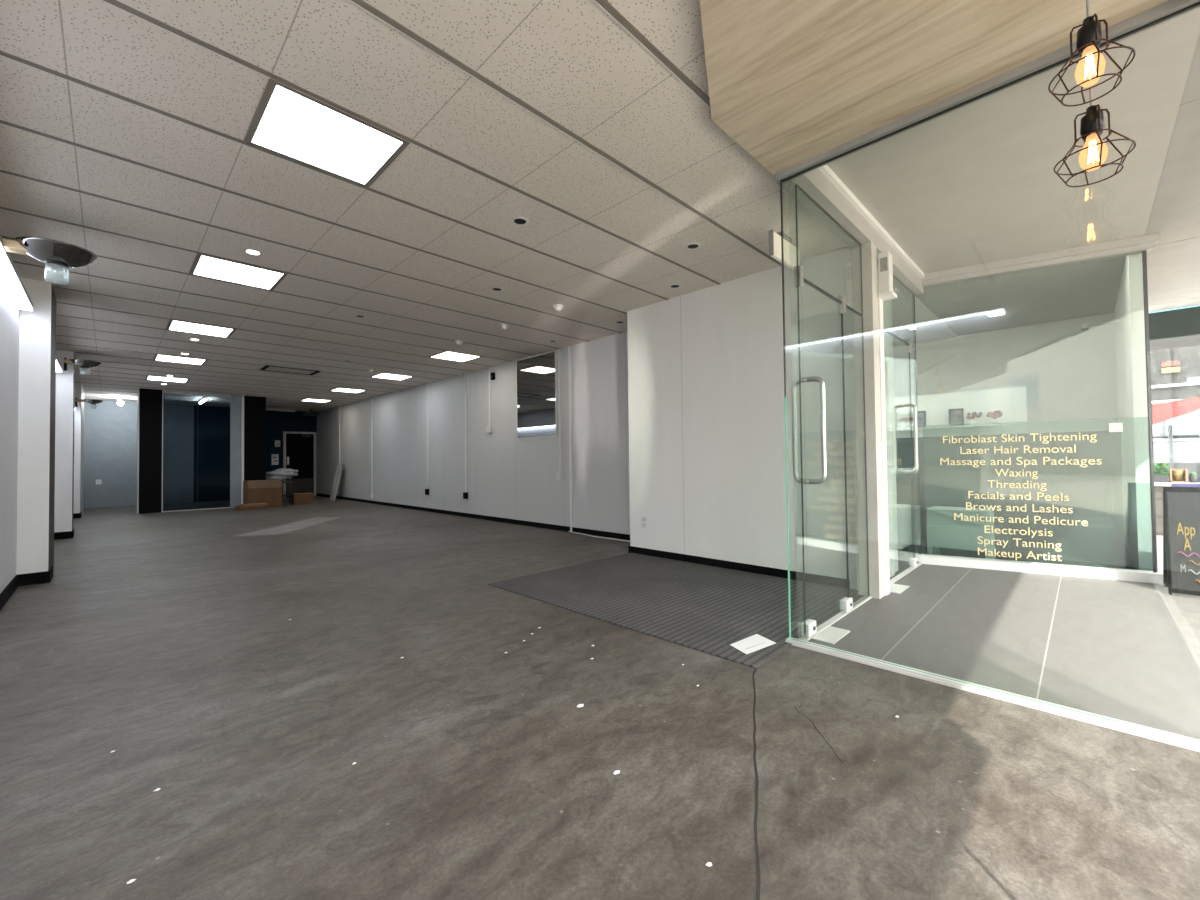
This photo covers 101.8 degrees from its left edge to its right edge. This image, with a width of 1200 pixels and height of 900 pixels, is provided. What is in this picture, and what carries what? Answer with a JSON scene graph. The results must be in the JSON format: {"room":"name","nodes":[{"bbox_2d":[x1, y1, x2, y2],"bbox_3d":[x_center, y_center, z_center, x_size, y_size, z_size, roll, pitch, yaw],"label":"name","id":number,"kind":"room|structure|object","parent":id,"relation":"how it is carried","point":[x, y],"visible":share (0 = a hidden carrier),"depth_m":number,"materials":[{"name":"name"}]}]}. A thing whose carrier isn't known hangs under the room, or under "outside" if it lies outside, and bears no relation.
{"room":"empty retail space","nodes":[
{"label":"empty retail space","id":0,"kind":"room"},
{"bbox_2d":[0,278,19,592],"bbox_3d":[-6.464,-0.116,5.512,17.670,2.639,0.200,-2,-2,45],"label":"wall","id":1,"kind":"structure","parent":0,"point":[9,311],"depth_m":3.76,"materials":[{"name":"paint"}]},
{"bbox_2d":[0,575,17,609],"bbox_3d":[-2.524,1.030,1.734,6.810,0.100,0.013,-2,-2,45],"label":"baseboard","id":2,"kind":"structure","parent":1,"relation":"attached to","point":[12,586],"depth_m":3.74,"materials":[{"name":"black paint"}]},
{"bbox_2d":[0,235,32,310],"bbox_3d":[-2.803,-1.281,2.082,5.850,0.058,0.085,-2,-2,45],"label":"tube light","id":3,"kind":"object","parent":1,"relation":"attached to","point":[9,274],"visible":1,"depth_m":3.51,"materials":[{"name":"plastic"}]},
{"bbox_2d":[2,236,97,284],"bbox_3d":[-3.564,-1.200,3.122,0.367,0.234,0.488,-2,-2,45],"label":"wall lamp","id":4,"kind":"object","parent":1,"relation":"attached to","point":[56,254],"visible":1,"depth_m":3.08,"materials":[{"name":"silver metal"}]},
{"bbox_2d":[139,388,161,513],"bbox_3d":[-9.705,0.024,10.525,0.400,2.639,0.360,-2,-2,45],"label":"wall","id":5,"kind":"structure","parent":0,"point":[150,400],"depth_m":10.38,"materials":[{"name":"black paint"}]},
{"bbox_2d":[137,388,139,513],"bbox_3d":[-9.830,0.023,10.385,0.420,2.639,0.015,-2,-2,45],"label":"trim","id":6,"kind":"structure","parent":5,"relation":"attached to","point":[138,388],"depth_m":10.25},
{"bbox_2d":[162,390,162,511],"bbox_3d":[-9.431,0.021,10.517,0.040,2.639,0.015,-2,-2,45],"label":"trim","id":7,"kind":"structure","parent":5,"relation":"attached to","point":[162,390],"depth_m":10.50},
{"bbox_2d":[163,393,164,510],"bbox_3d":[-10.656,0.061,11.766,2.700,2.639,0.060,-2,-2,45],"label":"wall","id":8,"kind":"structure","parent":0,"point":[163,393],"depth_m":10.83,"materials":[{"name":"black paint"}]},
{"bbox_2d":[83,400,316,507],"bbox_3d":[-10.789,0.100,13.654,0.150,2.639,5.650,-2,-2,45],"label":"wall","id":9,"kind":"structure","parent":0,"point":[110,428],"depth_m":13.02,"materials":[{"name":"blue paint"}]},
{"bbox_2d":[271,454,278,464],"bbox_3d":[-9.726,0.286,14.605,0.006,0.320,0.180,-2,-2,45],"label":"notice","id":10,"kind":"object","parent":9,"relation":"attached to","point":[275,457],"visible":1,"depth_m":14.61,"materials":[{"name":"white paper"}]},
{"bbox_2d":[283,431,315,496],"bbox_3d":[-9.244,0.434,15.034,0.080,1.990,0.890,-2,-2,45],"label":"door","id":11,"kind":"structure","parent":9,"relation":"in","point":[299,448],"depth_m":15.06,"materials":[{"name":"black paint"}]},
{"bbox_2d":[230,395,265,507],"bbox_3d":[-8.496,0.034,11.741,0.400,2.639,0.690,-2,-2,45],"label":"wall","id":12,"kind":"structure","parent":0,"point":[254,406],"depth_m":11.59,"materials":[{"name":"black paint"}]},
{"bbox_2d":[163,390,230,511],"bbox_3d":[-9.044,0.025,10.971,0.050,2.639,1.175,-2,-2,45],"label":"window","id":13,"kind":"structure","parent":12,"relation":"in","point":[164,391],"depth_m":10.95,"materials":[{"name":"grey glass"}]},
{"bbox_2d":[241,395,243,503],"bbox_3d":[-8.430,0.029,11.510,0.060,2.639,0.045,-2,-2,45],"label":"trim","id":14,"kind":"structure","parent":12,"relation":"attached to","point":[242,396],"depth_m":11.49,"materials":[{"name":"white paint"}]},
{"bbox_2d":[317,332,629,534],"bbox_3d":[-4.032,-0.040,10.722,13.770,2.639,0.280,-2,-2,45],"label":"wall","id":15,"kind":"structure","parent":0,"point":[510,477],"depth_m":8.31,"materials":[{"name":"paint"}]},
{"bbox_2d":[370,398,372,497],"bbox_3d":[-5.696,-0.056,12.148,0.110,2.509,0.045,-2,-2,45],"label":"cable conduit","id":16,"kind":"object","parent":15,"relation":"attached to","point":[371,493],"visible":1,"depth_m":12.14,"materials":[{"name":"white paint"}]},
{"bbox_2d":[425,383,428,494],"bbox_3d":[-3.556,-0.230,10.022,0.110,2.299,0.045,-2,-2,45],"label":"cable conduit","id":17,"kind":"object","parent":15,"relation":"attached to","point":[427,489],"visible":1,"depth_m":10.01,"materials":[{"name":"white paint"}]},
{"bbox_2d":[463,373,467,498],"bbox_3d":[-2.471,-0.260,8.943,0.110,2.309,0.045,-2,-2,45],"label":"cable conduit","id":18,"kind":"object","parent":15,"relation":"attached to","point":[465,494],"visible":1,"depth_m":8.94,"materials":[{"name":"white paint"}]},
{"bbox_2d":[316,493,629,539],"bbox_3d":[-4.084,1.242,10.557,13.670,0.070,0.015,-2,-2,45],"label":"baseboard","id":19,"kind":"structure","parent":15,"relation":"attached to","point":[506,520],"depth_m":8.03,"materials":[{"name":"black paint"}]},
{"bbox_2d":[486,367,491,432],"bbox_3d":[-1.911,-0.863,8.391,0.110,1.139,0.045,-2,-2,45],"label":"cable conduit","id":20,"kind":"object","parent":15,"relation":"attached to","point":[488,428],"visible":1,"depth_m":8.38,"materials":[{"name":"white metal"}]},
{"bbox_2d":[516,351,556,438],"bbox_3d":[-0.987,-0.820,7.494,0.977,1.259,0.014,-2,-2,45],"label":"wall mirror","id":21,"kind":"object","parent":15,"relation":"attached to","point":[536,383],"visible":1,"depth_m":7.46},
{"bbox_2d":[556,349,562,479],"bbox_3d":[-0.595,-0.520,7.080,0.110,1.909,0.045,-2,-2,45],"label":"cable conduit","id":22,"kind":"object","parent":15,"relation":"attached to","point":[559,475],"visible":1,"depth_m":7.08,"materials":[{"name":"white paint"}]},
{"bbox_2d":[568,346,572,530],"bbox_3d":[-0.419,-0.160,6.919,0.040,2.639,0.020,-2,-2,45],"label":"cable conduit","id":23,"kind":"object","parent":15,"relation":"attached to","point":[569,347],"visible":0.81,"depth_m":6.91,"materials":[{"name":"plastic"}]},
{"bbox_2d":[0,0,1168,411],"bbox_3d":[-4.558,-1.430,7.471,17.670,0.099,5.650,-2,-2,45],"label":"ceiling","id":24,"kind":"structure","parent":0,"point":[125,124],"depth_m":2.60,"materials":[{"name":"tile"}]},
{"bbox_2d":[145,376,189,382],"bbox_3d":[-8.180,-1.337,9.227,0.568,0.006,0.600,-2,-2,45],"label":"light panel","id":25,"kind":"object","parent":24,"relation":"attached to","point":[156,378],"visible":1,"depth_m":9.23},
{"bbox_2d":[153,354,206,364],"bbox_3d":[-6.478,-1.392,7.536,0.568,0.006,0.600,-2,-2,45],"label":"light panel","id":26,"kind":"object","parent":24,"relation":"attached to","point":[157,357],"visible":1,"depth_m":7.52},
{"bbox_2d":[166,319,235,337],"bbox_3d":[-4.777,-1.446,5.844,0.568,0.006,0.600,-2,-2,45],"label":"light panel","id":27,"kind":"object","parent":24,"relation":"attached to","point":[174,325],"visible":1,"depth_m":5.84,"materials":[{"name":"plastic"}]},
{"bbox_2d":[189,253,287,290],"bbox_3d":[-3.075,-1.501,4.153,0.568,0.006,0.600,-2,-2,45],"label":"light panel","id":28,"kind":"object","parent":24,"relation":"attached to","point":[206,266],"visible":1,"depth_m":4.13,"materials":[{"name":"plastic"}]},
{"bbox_2d":[244,249,261,255],"bbox_3d":[-2.659,-1.514,3.738,0.116,0.006,0.116,-2,-2,45],"label":"recessed light","id":29,"kind":"object","parent":24,"relation":"in","point":[248,251],"visible":1,"depth_m":3.74,"materials":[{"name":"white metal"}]},
{"bbox_2d":[266,407,295,411],"bbox_3d":[-9.373,-1.180,14.161,0.080,0.093,0.950,-2,-2,45],"label":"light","id":30,"kind":"object","parent":24,"relation":"attached to","point":[267,408],"visible":0.65,"depth_m":14.20,"materials":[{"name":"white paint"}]},
{"bbox_2d":[254,363,325,375],"bbox_3d":[-5.324,-1.377,8.394,0.660,0.028,0.920,-2,-2,45],"label":"air conditioner","id":31,"kind":"object","parent":24,"relation":"attached to","point":[264,366],"visible":1,"depth_m":8.30,"materials":[{"name":"beige paint"}]},
{"bbox_2d":[303,409,318,415],"bbox_3d":[-8.649,-1.126,14.604,0.200,0.200,0.400,-2,-2,45],"label":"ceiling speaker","id":32,"kind":"object","parent":24,"relation":"attached to","point":[305,413],"visible":0.99,"depth_m":14.53,"materials":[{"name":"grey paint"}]},
{"bbox_2d":[300,399,331,402],"bbox_3d":[-7.341,-1.279,12.623,0.568,0.006,0.600,-2,-2,45],"label":"light panel","id":33,"kind":"object","parent":24,"relation":"attached to","point":[310,400],"visible":1,"depth_m":12.61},
{"bbox_2d":[302,399,329,401],"bbox_3d":[-7.343,-1.280,12.626,0.524,0.004,0.544,-2,-2,45],"label":"diffuser","id":34,"kind":"object","parent":33,"relation":"attached to","point":[311,400],"depth_m":12.60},
{"bbox_2d":[244,78,409,187],"bbox_3d":[-1.373,-1.556,2.461,0.568,0.006,0.600,-2,-2,45],"label":"light panel","id":35,"kind":"object","parent":24,"relation":"attached to","point":[288,122],"visible":1,"depth_m":2.42,"materials":[{"name":"plastic"}]},
{"bbox_2d":[330,388,366,392],"bbox_3d":[-5.639,-1.333,10.932,0.568,0.006,0.600,-2,-2,45],"label":"light panel","id":36,"kind":"object","parent":24,"relation":"attached to","point":[335,389],"visible":1,"depth_m":10.93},
{"bbox_2d":[371,373,412,379],"bbox_3d":[-3.938,-1.388,9.240,0.568,0.006,0.600,-2,-2,45],"label":"light panel","id":37,"kind":"object","parent":24,"relation":"attached to","point":[380,375],"visible":1,"depth_m":9.22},
{"bbox_2d":[429,351,480,361],"bbox_3d":[-2.236,-1.442,7.549,0.568,0.006,0.600,-2,-2,45],"label":"light panel","id":38,"kind":"object","parent":24,"relation":"attached to","point":[447,355],"visible":1,"depth_m":7.53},
{"bbox_2d":[511,217,528,225],"bbox_3d":[-0.542,-1.549,3.304,0.116,0.006,0.116,-2,-2,45],"label":"recessed light","id":39,"kind":"object","parent":24,"relation":"in","point":[520,221],"visible":1,"depth_m":3.30,"materials":[{"name":"white metal"}]},
{"bbox_2d":[685,243,700,249],"bbox_3d":[0.710,-1.555,3.725,0.116,0.006,0.116,-2,-2,45],"label":"recessed light","id":40,"kind":"object","parent":24,"relation":"in","point":[691,246],"visible":1,"depth_m":3.72,"materials":[{"name":"white metal"}]},
{"bbox_2d":[768,229,799,269],"bbox_3d":[1.360,-1.466,3.586,0.040,0.205,0.454,-2,-2,45],"label":"sign box","id":41,"kind":"object","parent":24,"relation":"hanging from","point":[789,250],"visible":0.73,"depth_m":3.54,"materials":[{"name":"beige plastic"}]},
{"bbox_2d":[1048,0,1135,106],"bbox_3d":[1.494,-1.334,1.494,0.188,0.479,0.188,-2,-2,45],"label":"pendant lamp","id":42,"kind":"object","parent":24,"relation":"hanging from","point":[1090,68],"visible":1,"depth_m":1.48,"materials":[{"name":"black metal"}]},
{"bbox_2d":[1076,16,1101,54],"bbox_3d":[1.495,-1.272,1.492,0.056,0.092,0.056,-2,-2,45],"label":"socket","id":43,"kind":"object","parent":42,"relation":"attached to","point":[1090,31],"depth_m":1.48,"materials":[{"name":"black metal"}]},
{"bbox_2d":[1053,0,1135,186],"bbox_3d":[1.589,-1.228,1.582,0.188,0.689,0.188,-2,-2,45],"label":"pendant lamp","id":44,"kind":"object","parent":24,"relation":"hanging from","point":[1093,154],"visible":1,"depth_m":1.56,"materials":[{"name":"black metal"}]},
{"bbox_2d":[1080,105,1104,140],"bbox_3d":[1.591,-1.062,1.578,0.056,0.092,0.056,-2,-2,45],"label":"socket","id":45,"kind":"object","parent":44,"relation":"attached to","point":[1093,121],"depth_m":1.56,"materials":[{"name":"black metal"}]},
{"bbox_2d":[0,496,1199,899],"bbox_3d":[-3.186,1.290,8.763,17.670,0.121,9.450,-2,-2,45],"label":"floor","id":46,"kind":"structure","parent":0,"point":[167,643],"depth_m":1.70,"materials":[{"name":"concrete"}]},
{"bbox_2d":[16,278,56,586],"bbox_3d":[-5.109,-0.154,4.434,0.612,2.639,0.202,-2,-2,45],"label":"wall pier","id":47,"kind":"object","parent":46,"relation":"on","point":[37,327],"visible":0.79,"depth_m":4.24,"materials":[{"name":"white paint"}]},
{"bbox_2d":[54,350,74,539],"bbox_3d":[-7.642,-0.073,6.956,0.362,2.639,0.207,-2,-2,45],"label":"wall pier","id":48,"kind":"object","parent":46,"relation":"on","point":[65,380],"visible":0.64,"depth_m":6.84,"materials":[{"name":"white paint"}]},
{"bbox_2d":[64,358,100,374],"bbox_3d":[-7.297,-1.166,6.885,0.320,0.207,0.360,-2,-2,45],"label":"wall lamp","id":49,"kind":"object","parent":48,"relation":"attached to","point":[82,363],"visible":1,"depth_m":6.81,"materials":[{"name":"silver metal"}]},
{"bbox_2d":[73,383,83,518],"bbox_3d":[-10.790,0.028,10.064,1.712,2.639,0.177,-2,-2,45],"label":"wall pier","id":50,"kind":"object","parent":46,"relation":"on","point":[79,392],"visible":0.64,"depth_m":9.51,"materials":[{"name":"white paint"}]},
{"bbox_2d":[75,398,102,408],"bbox_3d":[-9.922,-0.901,9.485,0.278,0.189,0.379,-2,-2,45],"label":"wall lamp","id":51,"kind":"object","parent":50,"relation":"attached to","point":[90,401],"visible":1,"depth_m":9.42,"materials":[{"name":"silver metal"}]},
{"bbox_2d":[235,503,267,510],"bbox_3d":[-7.763,1.265,10.882,0.400,0.125,0.540,-2,-1,39],"label":"cardboard tray","id":52,"kind":"object","parent":46,"relation":"on","point":[253,506],"visible":1,"depth_m":10.75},
{"bbox_2d":[243,480,281,507],"bbox_3d":[-7.940,1.029,11.483,0.576,0.626,0.670,-2,-2,45],"label":"cardboard box","id":53,"kind":"object","parent":46,"relation":"on","point":[254,491],"visible":0.96,"depth_m":11.30,"materials":[{"name":"cardboard"}]},
{"bbox_2d":[282,481,295,502],"bbox_3d":[-8.050,1.080,12.326,0.500,0.560,0.520,-2,-2,45],"label":"desk","id":54,"kind":"object","parent":46,"relation":"on","point":[283,482],"visible":0.38,"depth_m":12.37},
{"bbox_2d":[266,468,297,479],"bbox_3d":[-8.043,0.628,12.275,0.492,0.342,0.832,-2,-2,45],"label":"plastic bag","id":55,"kind":"object","parent":54,"relation":"on","point":[281,473],"visible":0.84,"depth_m":12.15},
{"bbox_2d":[291,493,313,504],"bbox_3d":[-7.469,1.221,12.240,0.310,0.262,0.430,-2,-2,45],"label":"cardboard box","id":56,"kind":"object","parent":46,"relation":"on","point":[296,498],"visible":1,"depth_m":12.13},
{"bbox_2d":[329,464,343,499],"bbox_3d":[-7.287,0.885,13.497,0.400,0.980,0.274,-2,-2,45],"label":"leaning board","id":57,"kind":"object","parent":46,"relation":"on","point":[339,469],"visible":0.96,"depth_m":13.42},
{"bbox_2d":[488,553,865,667],"bbox_3d":[0.546,1.081,3.813,2.350,0.008,1.790,-2,-2,45],"label":"entrance mat","id":58,"kind":"object","parent":46,"relation":"on","point":[707,609],"visible":0.86,"depth_m":3.48,"materials":[{"name":"carpet"}]},
{"bbox_2d":[730,634,775,653],"bbox_3d":[0.823,1.048,2.642,0.284,0.002,0.150,0,-1,-35],"label":"envelope","id":59,"kind":"object","parent":58,"relation":"on","point":[756,642],"visible":1,"depth_m":2.63,"materials":[{"name":"white paper"}]},
{"bbox_2d":[897,504,911,556],"bbox_3d":[3.042,0.832,5.147,0.340,0.500,0.400,-2,-2,45],"label":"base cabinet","id":60,"kind":"object","parent":46,"relation":"on","point":[904,527],"visible":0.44,"depth_m":4.97,"materials":[{"name":"white paint"}]},
{"bbox_2d":[926,506,995,558],"bbox_3d":[3.493,0.818,4.728,0.490,0.500,0.320,-2,-2,45],"label":"side table","id":61,"kind":"object","parent":46,"relation":"on","point":[943,531],"visible":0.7,"depth_m":4.62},
{"bbox_2d":[776,0,1199,751],"bbox_3d":[1.574,-0.261,2.170,1.555,2.600,0.075,-2,-2,45],"label":"glass wall","id":62,"kind":"structure","parent":46,"relation":"on","point":[1171,9],"depth_m":2.08,"materials":[{"name":"clear glass"}]},
{"bbox_2d":[896,431,1124,558],"bbox_3d":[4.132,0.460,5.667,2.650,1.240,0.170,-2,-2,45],"label":"table","id":63,"kind":"object","parent":46,"relation":"on","point":[945,485],"depth_m":5.43,"materials":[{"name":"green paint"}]},
{"bbox_2d":[996,473,1118,568],"bbox_3d":[4.353,0.647,4.670,0.800,0.820,0.770,-2,-2,45],"label":"chair","id":64,"kind":"object","parent":46,"relation":"on","point":[1091,496],"visible":0.91,"depth_m":4.56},
{"bbox_2d":[627,246,894,589],"bbox_3d":[1.411,-0.226,4.768,2.350,2.639,0.750,-2,-2,45],"label":"wall","id":65,"kind":"structure","parent":0,"point":[706,404],"depth_m":4.34,"materials":[{"name":"paint"}]},
{"bbox_2d":[641,516,647,528],"bbox_3d":[0.470,0.763,5.159,0.090,0.130,0.012,-2,-2,45],"label":"power outlet","id":66,"kind":"object","parent":65,"relation":"attached to","point":[644,519],"visible":1,"depth_m":5.15,"materials":[{"name":"white plastic"}]},
{"bbox_2d":[628,546,849,588],"bbox_3d":[1.110,1.055,4.519,2.245,0.075,0.016,-2,-2,45],"label":"baseboard","id":67,"kind":"structure","parent":65,"relation":"attached to","point":[826,580],"depth_m":4.33,"materials":[{"name":"black paint"}]},
{"bbox_2d":[851,242,889,598],"bbox_3d":[2.004,-0.219,3.619,0.150,2.565,0.215,-2,-2,45],"label":"wall","id":68,"kind":"structure","parent":0,"point":[873,331],"depth_m":3.55,"materials":[{"name":"beige paint"}]},
{"bbox_2d":[799,596,871,640],"bbox_3d":[1.513,1.054,3.091,0.040,0.010,1.210,-2,-2,45],"label":"trim","id":69,"kind":"structure","parent":68,"relation":"attached to","point":[841,614],"depth_m":3.04,"materials":[{"name":"metal"}]},
{"bbox_2d":[777,164,923,296],"bbox_3d":[2.042,-1.583,3.708,0.140,0.165,2.820,-2,-2,45],"label":"door frame","id":70,"kind":"structure","parent":68,"relation":"in","point":[814,183],"depth_m":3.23,"materials":[{"name":"metal"}]},
{"bbox_2d":[791,184,868,643],"bbox_3d":[1.541,-0.223,3.129,0.236,2.565,1.128,-2,-2,45],"label":"door","id":71,"kind":"structure","parent":70,"relation":"attached to","point":[831,635],"depth_m":2.84,"materials":[{"name":"clear glass"}]},
{"bbox_2d":[877,260,920,593],"bbox_3d":[2.571,-0.215,4.165,0.236,2.565,1.350,-2,-2,45],"label":"door","id":72,"kind":"structure","parent":70,"relation":"attached to","point":[913,562],"depth_m":4.40,"materials":[{"name":"clear glass"}]},
{"bbox_2d":[878,251,896,300],"bbox_3d":[2.125,-1.286,3.605,0.090,0.325,0.135,-2,-2,45],"label":"speaker","id":73,"kind":"object","parent":68,"relation":"attached to","point":[886,278],"visible":1,"depth_m":3.57},
{"bbox_2d":[880,257,887,271],"bbox_3d":[2.078,-1.359,3.573,0.048,0.100,0.006,-2,-2,45],"label":"grille","id":74,"kind":"object","parent":73,"relation":"attached to","point":[883,260],"depth_m":3.57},
{"bbox_2d":[890,562,921,584],"bbox_3d":[2.572,1.062,4.157,0.040,0.012,1.365,-2,-2,45],"label":"trim","id":75,"kind":"structure","parent":68,"relation":"attached to","point":[896,578],"depth_m":4.14,"materials":[{"name":"metal"}]},
{"bbox_2d":[888,299,897,571],"bbox_3d":[1.363,-0.291,5.494,3.400,2.800,0.190,-2,-2,45],"label":"wall","id":76,"kind":"structure","parent":0,"point":[890,300],"depth_m":4.32,"materials":[{"name":"white paint"}]},
{"bbox_2d":[892,287,958,346],"bbox_3d":[2.651,-1.639,6.869,3.350,0.080,3.940,-2,-2,45],"label":"ceiling","id":77,"kind":"structure","parent":0,"point":[929,327],"depth_m":6.27,"materials":[{"name":"white paint"}]},
{"bbox_2d":[894,386,1027,437],"bbox_3d":[3.913,0.211,6.085,2.160,1.760,0.050,-2,-2,45],"label":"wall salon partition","id":78,"kind":"structure","parent":0,"point":[1012,402],"depth_m":5.67,"materials":[{"name":"paint"}]},
{"bbox_2d":[896,424,1003,430],"bbox_3d":[4.092,-0.268,5.770,1.040,0.020,0.150,-2,-2,45],"label":"wall shelf","id":79,"kind":"object","parent":78,"relation":"attached to","point":[981,425],"visible":0.79,"depth_m":5.67,"materials":[{"name":"white paint"}]},
{"bbox_2d":[909,411,925,427],"bbox_3d":[3.874,-0.372,5.952,0.170,0.200,0.020,-2,-2,45],"label":"picture frame","id":80,"kind":"object","parent":79,"relation":"on","point":[921,414],"visible":0.64,"depth_m":5.93,"materials":[{"name":"grey paint"}]},
{"bbox_2d":[912,413,923,425],"bbox_3d":[3.875,-0.372,5.953,0.150,0.180,0.010,-2,-2,45],"label":"print","id":81,"kind":"object","parent":80,"relation":"attached to","point":[920,415],"depth_m":5.93},
{"bbox_2d":[949,408,963,425],"bbox_3d":[4.147,-0.381,5.681,0.140,0.200,0.020,-2,-2,45],"label":"picture frame","id":82,"kind":"object","parent":79,"relation":"on","point":[956,416],"visible":1,"depth_m":5.67,"materials":[{"name":"grey paint"}]},
{"bbox_2d":[951,410,960,423],"bbox_3d":[4.148,-0.381,5.681,0.120,0.180,0.010,-2,-2,45],"label":"print","id":83,"kind":"object","parent":82,"relation":"attached to","point":[955,414],"depth_m":5.68},
{"bbox_2d":[966,411,982,424],"bbox_3d":[4.263,-0.360,5.568,0.145,0.153,0.117,-1,-1,-8],"label":"flower vase","id":84,"kind":"object","parent":79,"relation":"on","point":[972,419],"visible":1,"depth_m":5.54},
{"bbox_2d":[987,410,1002,423],"bbox_3d":[4.391,-0.366,5.431,0.136,0.154,0.126,-1,-1,30],"label":"flower vase","id":85,"kind":"object","parent":79,"relation":"on","point":[995,415],"visible":0.98,"depth_m":5.41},
{"bbox_2d":[808,564,1199,739],"bbox_3d":[2.765,1.109,3.306,1.530,0.120,3.300,-2,-2,45],"label":"tile floor","id":86,"kind":"structure","parent":0,"point":[1116,649],"depth_m":2.69,"materials":[{"name":"tile"}]},
{"bbox_2d":[912,233,1162,583],"bbox_3d":[3.710,-0.309,4.265,1.647,2.730,0.155,-1,-1,31],"label":"window","id":87,"kind":"structure","parent":86,"relation":"on","point":[1144,244],"depth_m":4.16,"materials":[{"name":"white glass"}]},
{"bbox_2d":[893,313,1117,432],"bbox_3d":[4.570,-0.286,7.657,4.900,2.800,0.100,-2,-2,45],"label":"wall","id":88,"kind":"structure","parent":0,"point":[1068,372],"depth_m":6.41,"materials":[{"name":"white paint"}]},
{"bbox_2d":[827,8,1199,335],"bbox_3d":[3.817,-1.695,4.518,1.620,0.050,6.430,-2,-2,45],"label":"ceiling","id":89,"kind":"structure","parent":0,"point":[975,183],"depth_m":3.08,"materials":[{"name":"paint"}]},
{"bbox_2d":[985,309,1006,316],"bbox_3d":[4.757,-1.643,5.860,0.180,0.024,0.180,-2,-2,45],"label":"recessed light","id":90,"kind":"object","parent":89,"relation":"in","point":[1003,311],"visible":1,"depth_m":5.83,"materials":[{"name":"white paint"}]},
{"bbox_2d":[988,311,1003,316],"bbox_3d":[4.758,-1.633,5.860,0.140,0.004,0.140,-2,-2,45],"label":"diffuser","id":91,"kind":"object","parent":90,"relation":"attached to","point":[992,313],"depth_m":5.83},
{"bbox_2d":[1114,253,1152,570],"bbox_3d":[5.395,-0.315,4.968,0.080,2.730,2.750,-2,-2,45],"label":"wall","id":92,"kind":"structure","parent":0,"point":[1129,309],"depth_m":4.03,"materials":[{"name":"white paint"}]},
{"bbox_2d":[1081,319,1118,330],"bbox_3d":[5.434,-1.364,5.298,0.300,0.060,0.140,-2,-2,45],"label":"camera","id":93,"kind":"object","parent":92,"relation":"attached to","point":[1084,326],"visible":0.96,"depth_m":5.32,"materials":[{"name":"white paint"}]},
{"bbox_2d":[1145,32,1199,312],"bbox_3d":[1.443,-1.758,0.025,1.350,0.490,16.050,-2,-2,45],"label":"ceiling","id":94,"kind":"structure","parent":0,"point":[1173,266],"depth_m":3.54,"materials":[{"name":"paint"}]},
{"bbox_2d":[1149,305,1199,340],"bbox_3d":[7.036,-1.556,5.673,1.310,0.400,0.110,-2,-2,45],"label":"valance","id":95,"kind":"object","parent":94,"relation":"hanging from","point":[1185,321],"visible":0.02,"depth_m":5.84,"materials":[{"name":"grey paint"}]},
{"bbox_2d":[1156,535,1199,661],"bbox_3d":[-14.234,0.921,-16.880,2.830,0.128,76.000,-2,-2,45],"label":"footpath","id":96,"kind":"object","parent":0,"point":[1185,608],"depth_m":3.20,"materials":[{"name":"concrete"}]},
{"bbox_2d":[1153,424,1199,482],"bbox_3d":[9.626,0.399,7.401,2.200,1.620,0.125,-2,-2,45],"label":"shelter","id":97,"kind":"object","parent":96,"relation":"on","point":[1192,467],"visible":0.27,"depth_m":7.79,"materials":[{"name":"grey paint"}]},
{"bbox_2d":[1152,397,1199,424],"bbox_3d":[9.163,-0.613,7.535,1.240,0.580,0.300,-2,-2,45],"label":"awning","id":98,"kind":"object","parent":97,"relation":"attached to","point":[1161,412],"visible":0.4,"depth_m":7.58,"materials":[{"name":"fabric"}]},
{"bbox_2d":[1155,482,1199,534],"bbox_3d":[7.862,0.709,5.275,2.520,0.660,0.185,-2,-2,45],"label":"fence","id":99,"kind":"object","parent":96,"relation":"on","point":[1158,486],"visible":0.2,"depth_m":6.10,"materials":[{"name":"wood"}]},
{"bbox_2d":[1154,463,1169,482],"bbox_3d":[7.038,0.282,6.145,0.185,0.248,0.188,-2,-2,45],"label":"potted plant","id":100,"kind":"object","parent":99,"relation":"on","point":[1159,476],"visible":0.8,"depth_m":6.09,"materials":[{"name":"green plant"}]},
{"bbox_2d":[1169,469,1187,482],"bbox_3d":[7.149,0.318,6.032,0.140,0.170,0.120,-2,-2,45],"label":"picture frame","id":101,"kind":"object","parent":99,"relation":"on","point":[1176,475],"visible":0.99,"depth_m":6.02,"materials":[{"name":"gold"}]},
{"bbox_2d":[1172,470,1183,480],"bbox_3d":[7.149,0.318,6.032,0.100,0.130,0.100,-2,-2,45],"label":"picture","id":102,"kind":"object","parent":101,"relation":"on","point":[1177,475],"depth_m":6.02},
{"bbox_2d":[1188,472,1198,482],"bbox_3d":[7.234,0.334,5.947,0.079,0.132,0.080,-2,-2,45],"label":"pot","id":103,"kind":"object","parent":99,"relation":"on","point":[1193,477],"visible":1,"depth_m":5.93,"materials":[{"name":"white ceramic"}]},
{"bbox_2d":[1163,486,1199,595],"bbox_3d":[4.439,0.653,3.444,0.600,0.780,0.347,-2,-2,45],"label":"sandwich board","id":104,"kind":"object","parent":96,"relation":"on","point":[1181,505],"visible":1,"depth_m":3.51,"materials":[{"name":"black paint"}]},
{"bbox_3d":[-0.574,0.907,-17.065,16.800,0.140,145.000,-2,-2,45],"label":"road","id":105,"kind":"object","parent":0,"visible":0},
{"bbox_2d":[1150,335,1199,403],"bbox_3d":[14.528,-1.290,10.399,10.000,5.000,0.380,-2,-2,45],"label":"building","id":106,"kind":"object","parent":105,"relation":"on","point":[1174,362],"visible":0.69,"depth_m":11.36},
{"bbox_2d":[1153,409,1199,462],"bbox_3d":[11.774,0.204,8.715,4.400,1.990,1.835,-2,-2,45],"label":"van","id":107,"kind":"object","parent":105,"relation":"on","point":[1186,426],"visible":0.06,"depth_m":8.79,"materials":[{"name":"paint"}]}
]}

